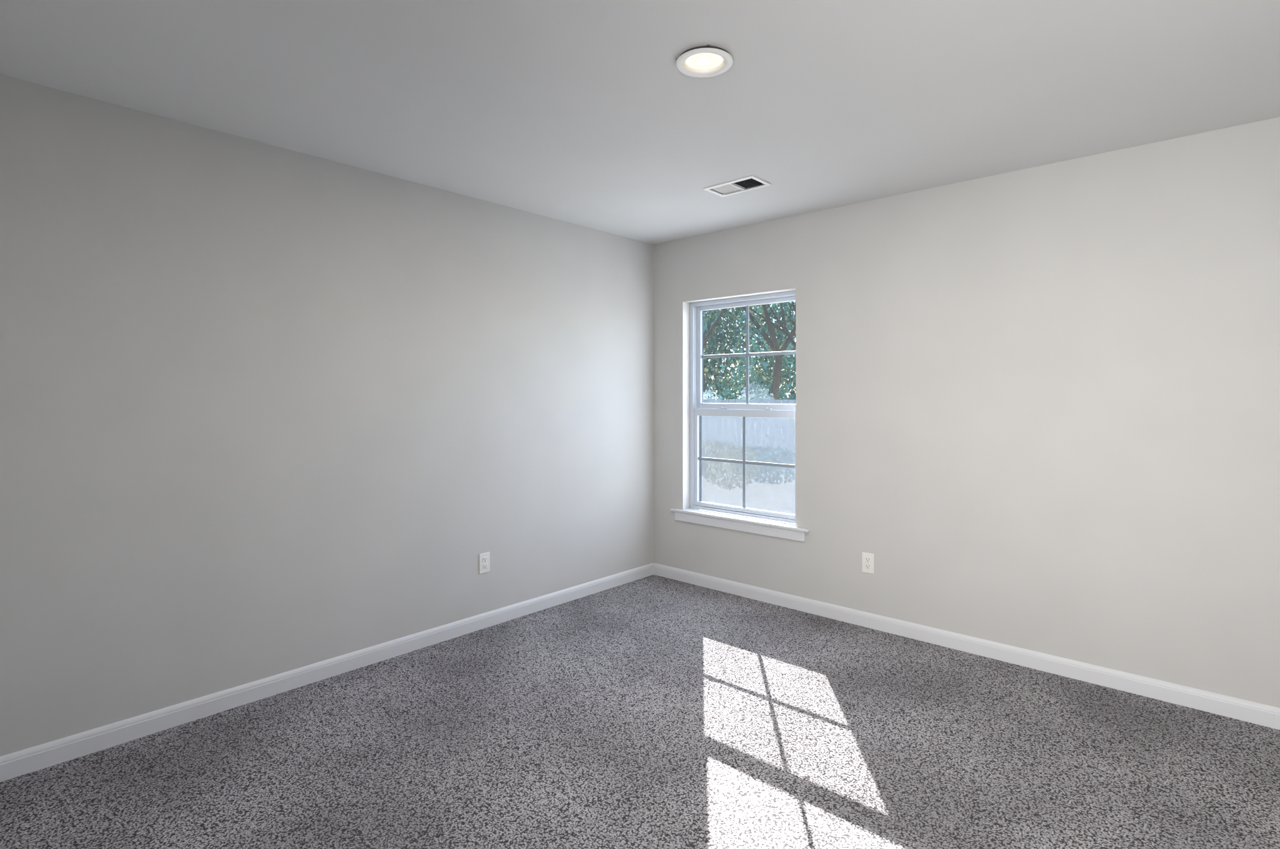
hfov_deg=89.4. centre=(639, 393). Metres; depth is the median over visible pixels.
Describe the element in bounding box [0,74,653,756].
wall
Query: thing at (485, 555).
outlet
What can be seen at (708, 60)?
recessed light
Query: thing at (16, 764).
baseboard
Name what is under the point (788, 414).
sash
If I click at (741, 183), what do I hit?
ceiling vent
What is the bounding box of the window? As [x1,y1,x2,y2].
[689,290,795,523]
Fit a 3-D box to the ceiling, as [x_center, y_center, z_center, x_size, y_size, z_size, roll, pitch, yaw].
[0.170,-1.152,2.037,4.200,0.100,4.400,0,0,42]
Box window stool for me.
[670,508,809,532]
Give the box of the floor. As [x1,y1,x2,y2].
[0,575,1279,848]
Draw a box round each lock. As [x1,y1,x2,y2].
[718,406,727,409]
[762,407,771,410]
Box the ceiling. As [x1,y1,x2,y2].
[0,0,1279,244]
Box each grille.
[698,416,795,508]
[701,305,795,403]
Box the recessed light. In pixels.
[675,44,733,77]
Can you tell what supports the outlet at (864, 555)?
attached to the wall at (1043, 401)
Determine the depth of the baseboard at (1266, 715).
3.20 m
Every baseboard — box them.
[0,563,653,782]
[653,563,1279,730]
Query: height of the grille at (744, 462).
0.616 m
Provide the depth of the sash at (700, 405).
4.52 m
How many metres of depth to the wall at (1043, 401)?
3.14 m
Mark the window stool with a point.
(785, 526)
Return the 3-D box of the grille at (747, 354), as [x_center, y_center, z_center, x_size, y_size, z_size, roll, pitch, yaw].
[0.733,-0.263,4.419,0.774,0.667,0.006,0,0,42]
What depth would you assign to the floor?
2.39 m
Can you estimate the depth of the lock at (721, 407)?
4.50 m
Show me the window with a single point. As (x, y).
(772, 326)
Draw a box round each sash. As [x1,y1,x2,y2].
[693,408,795,520]
[696,295,795,410]
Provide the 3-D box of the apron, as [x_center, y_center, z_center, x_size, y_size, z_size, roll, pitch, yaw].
[0.630,0.879,4.306,1.020,0.062,0.015,0,0,42]
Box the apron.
[674,512,805,542]
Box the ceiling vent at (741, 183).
[703,175,771,197]
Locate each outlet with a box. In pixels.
[479,552,489,574]
[861,552,873,574]
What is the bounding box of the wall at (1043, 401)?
[653,117,1279,708]

